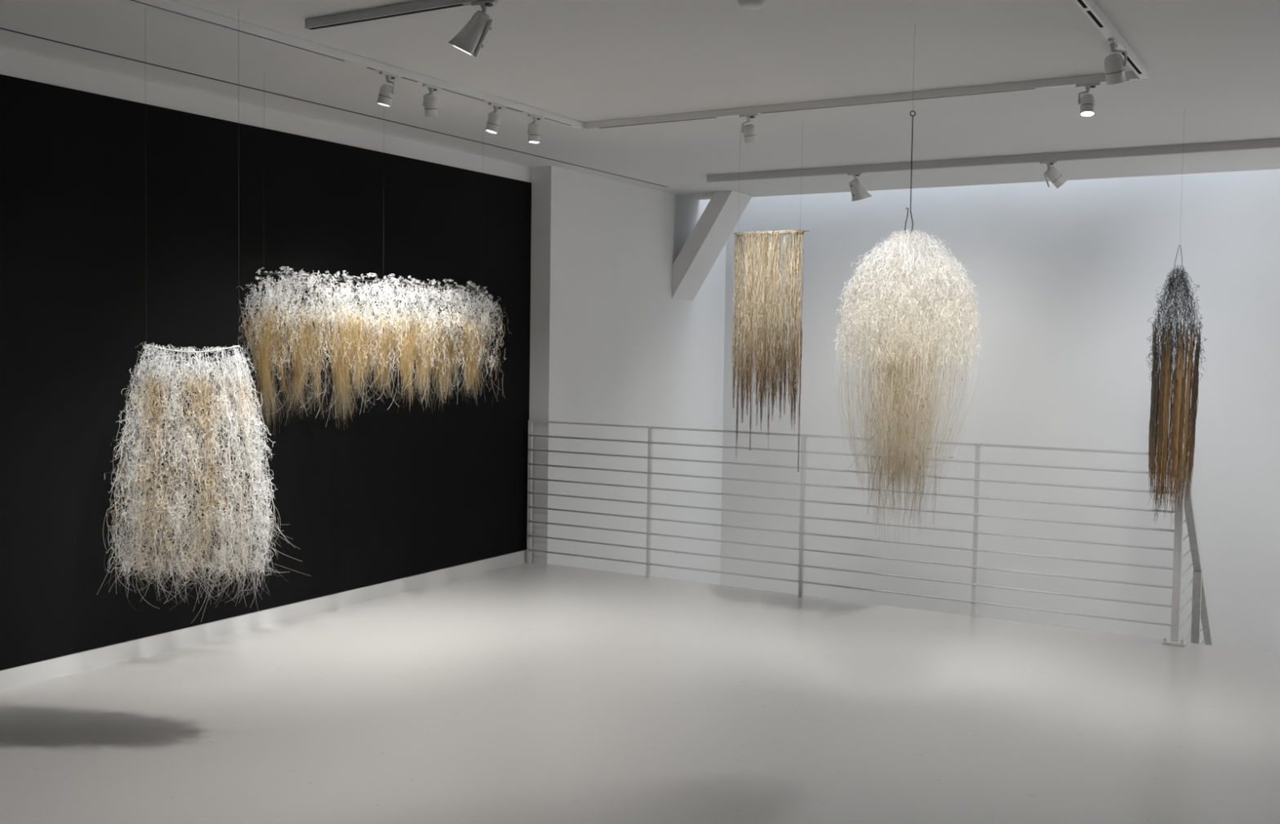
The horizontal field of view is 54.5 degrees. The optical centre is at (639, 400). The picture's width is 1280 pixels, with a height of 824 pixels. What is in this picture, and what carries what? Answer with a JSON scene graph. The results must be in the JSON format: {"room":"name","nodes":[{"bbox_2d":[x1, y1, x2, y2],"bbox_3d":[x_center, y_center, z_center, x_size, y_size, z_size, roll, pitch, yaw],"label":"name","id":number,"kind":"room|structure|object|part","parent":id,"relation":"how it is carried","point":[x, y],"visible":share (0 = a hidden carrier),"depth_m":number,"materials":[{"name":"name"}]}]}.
{"room":"museum","nodes":[
{"label":"museum","id":0,"kind":"room"},
{"bbox_2d":[0,48,531,671],"bbox_3d":[-3.589,0.033,4.799,0.154,3.210,10.615,2,3,30],"label":"wall","id":1,"kind":"structure","parent":0,"point":[100,233],"depth_m":6.80,"materials":[{"name":"paint"}]},
{"bbox_2d":[0,550,526,691],"bbox_3d":[-3.540,1.342,4.816,0.012,0.093,10.613,2,3,30],"label":"baseboard","id":2,"kind":"structure","parent":1,"relation":"attached to","point":[35,673],"depth_m":6.94,"materials":[{"name":"white paint"}]},
{"bbox_2d":[528,165,725,585],"bbox_3d":[-0.092,0.330,10.588,0.330,7.100,2.885,2,3,30],"label":"wall","id":3,"kind":"structure","parent":0,"point":[611,344],"depth_m":10.13,"materials":[{"name":"paint"}]},
{"bbox_2d":[671,191,752,300],"bbox_3d":[0.629,-1.329,10.814,0.568,0.907,0.400,2,3,30],"label":"diagonal brace","id":4,"kind":"object","parent":3,"relation":"attached to","point":[691,267],"visible":1,"depth_m":10.74,"materials":[{"name":"paint"}]},
{"bbox_2d":[0,562,1279,823],"bbox_3d":[0.095,1.659,2.690,8.450,0.250,10.625,2,3,30],"label":"floor","id":5,"kind":"structure","parent":0,"point":[533,693],"depth_m":5.44,"materials":[{"name":"concrete"}]},
{"bbox_2d":[526,420,1186,647],"bbox_3d":[1.115,0.768,8.137,4.565,1.075,0.095,2,3,30],"label":"railing","id":6,"kind":"object","parent":5,"relation":"on","point":[1179,520],"visible":0.88,"depth_m":7.99,"materials":[{"name":"metal"}]},
{"bbox_3d":[-0.824,0.696,9.310,0.028,1.062,0.026,2,3,30],"label":"post","id":7,"kind":"part","parent":6,"relation":"part of","materials":[{"name":"metal"}]},
{"bbox_3d":[0.066,0.731,8.787,0.024,1.062,0.026,2,3,30],"label":"post","id":8,"kind":"part","parent":6,"relation":"part of","materials":[{"name":"metal"}]},
{"bbox_3d":[1.070,0.771,8.196,0.028,1.062,0.026,2,3,30],"label":"post","id":9,"kind":"part","parent":6,"relation":"part of","materials":[{"name":"metal"}]},
{"bbox_3d":[1.120,0.236,8.147,4.527,0.013,0.032,2,3,30],"label":"rail","id":10,"kind":"part","parent":6,"relation":"part of","materials":[{"name":"metal"}]},
{"bbox_3d":[2.056,0.811,7.616,0.022,1.062,0.026,2,3,30],"label":"post","id":11,"kind":"part","parent":6,"relation":"part of","materials":[{"name":"metal"}]},
{"bbox_3d":[3.022,1.376,7.033,0.120,0.012,0.093,2,3,30],"label":"foot plate","id":12,"kind":"part","parent":6,"relation":"part of","materials":[{"name":"paint"}]},
{"bbox_3d":[3.044,0.844,7.034,0.042,1.050,0.040,2,3,30],"label":"post","id":13,"kind":"part","parent":6,"relation":"part of","materials":[{"name":"metal"}]},
{"bbox_2d":[0,0,1279,199],"bbox_3d":[0.693,-1.582,3.486,8.750,0.250,13.105,2,3,30],"label":"ceiling","id":14,"kind":"structure","parent":0,"point":[1214,65],"depth_m":5.99,"materials":[{"name":"paint"}]},
{"bbox_2d":[97,31,306,622],"bbox_3d":[-1.759,-0.343,4.988,0.838,2.426,0.385,1,3,5],"label":"sculpture","id":15,"kind":"object","parent":14,"relation":"hanging from","point":[143,413],"visible":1,"depth_m":4.98,"materials":[{"name":"white fabric"}]},
{"bbox_2d":[0,27,666,186],"bbox_3d":[-2.830,-1.604,5.122,0.026,0.048,12.045,2,3,30],"label":"trim","id":16,"kind":"structure","parent":14,"relation":"attached to","point":[0,28],"depth_m":6.67,"materials":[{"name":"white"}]},
{"bbox_2d":[127,0,585,129],"bbox_3d":[-2.173,-1.510,4.254,0.038,0.038,7.216,2,3,30],"label":"track","id":17,"kind":"object","parent":14,"relation":"attached to","point":[169,6],"visible":1,"depth_m":5.60,"materials":[{"name":"white metal"}]},
{"bbox_2d":[377,71,397,106],"bbox_3d":[-1.199,-1.476,5.918,0.103,0.156,0.083,-1,3,-28],"label":"track spotlight","id":18,"kind":"object","parent":17,"relation":"attached to","point":[386,93],"visible":1,"depth_m":5.89,"materials":[{"name":"white metal"}]},
{"bbox_2d":[422,83,439,116],"bbox_3d":[-1.040,-1.485,6.183,0.083,0.155,0.099,0,3,-8],"label":"track spotlight","id":19,"kind":"object","parent":17,"relation":"attached to","point":[430,103],"visible":1,"depth_m":6.17,"materials":[{"name":"white metal"}]},
{"bbox_2d":[484,102,503,133],"bbox_3d":[-0.778,-1.502,6.643,0.083,0.156,0.110,2,3,30],"label":"track spotlight","id":20,"kind":"object","parent":17,"relation":"attached to","point":[494,118],"visible":1,"depth_m":6.61,"materials":[{"name":"white metal"}]},
{"bbox_2d":[527,113,542,143],"bbox_3d":[-0.593,-1.515,6.951,0.079,0.152,0.110,2,3,30],"label":"track spotlight","id":21,"kind":"object","parent":17,"relation":"attached to","point":[534,130],"visible":1,"depth_m":6.92,"materials":[{"name":"white metal"}]},
{"bbox_2d":[232,73,511,436],"bbox_3d":[-1.417,-0.740,6.899,0.443,1.793,2.027,2,3,26],"label":"sculpture","id":22,"kind":"object","parent":14,"relation":"hanging from","point":[428,340],"visible":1,"depth_m":6.74,"materials":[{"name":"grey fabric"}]},
{"bbox_2d":[305,0,498,30],"bbox_3d":[0.410,-1.465,4.050,4.104,0.038,0.038,2,3,30],"label":"track","id":23,"kind":"object","parent":14,"relation":"attached to","point":[420,6],"visible":1,"depth_m":4.87,"materials":[{"name":"grey metal"}]},
{"bbox_2d":[448,0,497,57],"bbox_3d":[-0.625,-1.386,4.659,0.181,0.208,0.132,1,3,-6],"label":"track spotlight","id":24,"kind":"object","parent":23,"relation":"attached to","point":[471,39],"visible":1,"depth_m":4.61,"materials":[{"name":"white metal"}]},
{"bbox_2d":[448,9,489,57],"bbox_3d":[-0.639,-1.370,4.658,0.153,0.171,0.131,1,3,-5],"label":"hood","id":25,"kind":"object","parent":24,"relation":"attached to","point":[471,39],"depth_m":4.61,"materials":[{"name":"white metal"}]},
{"bbox_3d":[-0.583,-1.352,4.651,0.010,0.150,0.055,26,9,-4],"label":"plate","id":26,"kind":"part","parent":24,"relation":"part of","materials":[{"name":"white metal"}]},
{"bbox_2d":[737,0,767,9],"bbox_3d":[0.422,-1.495,4.680,0.110,0.036,0.110,2,3,30],"label":"smoke detector","id":27,"kind":"object","parent":14,"relation":"attached to","point":[745,4],"visible":1,"depth_m":4.65,"materials":[{"name":"white plastic"}]},
{"bbox_2d":[731,140,806,472],"bbox_3d":[0.770,-0.604,7.369,0.485,2.045,0.077,2,3,29],"label":"sculpture","id":28,"kind":"object","parent":14,"relation":"hanging from","point":[745,366],"visible":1,"depth_m":7.37,"materials":[{"name":"brown fabric"}]},
{"bbox_2d":[585,71,1141,129],"bbox_3d":[1.010,-1.569,6.584,3.084,0.038,0.038,2,3,30],"label":"track","id":29,"kind":"object","parent":14,"relation":"attached to","point":[1131,75],"visible":0.85,"depth_m":6.47,"materials":[{"name":"white metal"}]},
{"bbox_2d":[738,113,758,142],"bbox_3d":[0.605,-1.492,6.844,0.110,0.156,0.082,2,3,30],"label":"track spotlight","id":30,"kind":"object","parent":29,"relation":"attached to","point":[748,130],"visible":1,"depth_m":6.82,"materials":[{"name":"white metal"}]},
{"bbox_2d":[1075,82,1100,116],"bbox_3d":[2.127,-1.429,5.914,0.110,0.156,0.081,2,3,30],"label":"track spotlight","id":31,"kind":"object","parent":29,"relation":"attached to","point":[1086,103],"visible":1,"depth_m":5.90,"materials":[{"name":"white metal"}]},
{"bbox_2d":[830,29,983,546],"bbox_3d":[1.093,-0.455,5.065,0.596,2.129,0.555,0,3,-17],"label":"sculpture","id":32,"kind":"object","parent":14,"relation":"hanging from","point":[917,299],"visible":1,"depth_m":5.01,"materials":[{"name":"white fabric"}]},
{"bbox_3d":[1.102,-0.957,5.042,0.004,0.385,0.004,1,3,0],"label":"cord","id":33,"kind":"part","parent":32,"relation":"part of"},
{"bbox_2d":[706,137,1279,182],"bbox_3d":[3.130,-1.595,8.022,6.054,0.055,0.042,2,3,30],"label":"track","id":34,"kind":"object","parent":14,"relation":"attached to","point":[1263,144],"visible":1,"depth_m":8.38,"materials":[{"name":"grey metal"}]},
{"bbox_2d":[847,173,871,201],"bbox_3d":[1.584,-1.534,8.975,0.156,0.199,0.124,-1,3,-29],"label":"track spotlight","id":35,"kind":"object","parent":34,"relation":"attached to","point":[858,192],"visible":1,"depth_m":8.93,"materials":[{"name":"white metal"}]},
{"bbox_3d":[1.536,-1.503,8.952,0.010,0.140,0.051,-20,10,-27],"label":"plate","id":36,"kind":"part","parent":35,"relation":"part of","materials":[{"name":"white metal"}]},
{"bbox_2d":[851,178,871,201],"bbox_3d":[1.589,-1.517,8.979,0.143,0.157,0.124,-1,3,-30],"label":"hood","id":37,"kind":"object","parent":35,"relation":"attached to","point":[858,192],"depth_m":8.93,"materials":[{"name":"white metal"}]},
{"bbox_2d":[1040,160,1066,188],"bbox_3d":[2.752,-1.497,8.271,0.170,0.178,0.100,0,3,-8],"label":"track spotlight","id":38,"kind":"object","parent":34,"relation":"attached to","point":[1051,173],"visible":1,"depth_m":8.24,"materials":[{"name":"white metal"}]},
{"bbox_3d":[2.698,-1.453,8.248,0.008,0.085,0.056,-23,-4,15],"label":"barn door","id":39,"kind":"part","parent":38,"relation":"part of","materials":[{"name":"white metal"}]},
{"bbox_2d":[1073,0,1149,79],"bbox_3d":[1.003,-1.433,3.509,0.038,0.038,5.354,2,3,30],"label":"track","id":40,"kind":"object","parent":14,"relation":"attached to","point":[1089,7],"visible":0.95,"depth_m":5.00,"materials":[{"name":"white metal"}]},
{"bbox_2d":[1103,37,1127,84],"bbox_3d":[1.952,-1.385,5.106,0.088,0.177,0.130,2,3,30],"label":"track spotlight","id":41,"kind":"object","parent":40,"relation":"attached to","point":[1114,64],"visible":1,"depth_m":5.09,"materials":[{"name":"white metal"}]},
{"bbox_2d":[1146,117,1205,524],"bbox_3d":[2.913,-0.432,6.741,0.308,2.273,0.221,1,3,12],"label":"sculpture","id":42,"kind":"object","parent":14,"relation":"hanging from","point":[1159,449],"visible":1,"depth_m":6.72,"materials":[{"name":"brown fabric"}]},
{"bbox_2d":[720,168,1279,654],"bbox_3d":[4.305,0.428,9.760,8.750,7.100,0.150,2,3,30],"label":"wall","id":43,"kind":"structure","parent":0,"point":[1067,277],"depth_m":10.20,"materials":[{"name":"paint"}]},
{"bbox_3d":[3.524,4.094,8.683,8.750,0.150,3.025,2,3,30],"label":"floor","id":44,"kind":"structure","parent":0,"visible":0},
{"bbox_3d":[4.166,2.595,7.807,1.160,1.960,2.259,2,3,30],"label":"flight","id":45,"kind":"object","parent":44,"relation":"on","visible":0},
{"bbox_2d":[1179,462,1213,645],"bbox_3d":[3.559,1.414,7.949,0.055,2.270,1.987,2,3,30],"label":"stair railing","id":46,"kind":"object","parent":45,"relation":"attached to","point":[1199,613],"visible":0.52,"depth_m":7.86,"materials":[{"name":"grey metal"}]},
{"bbox_3d":[3.522,1.818,7.908,0.048,1.464,0.040,2,3,30],"label":"post","id":47,"kind":"part","parent":46,"relation":"part of","materials":[{"name":"grey metal"}]}
]}

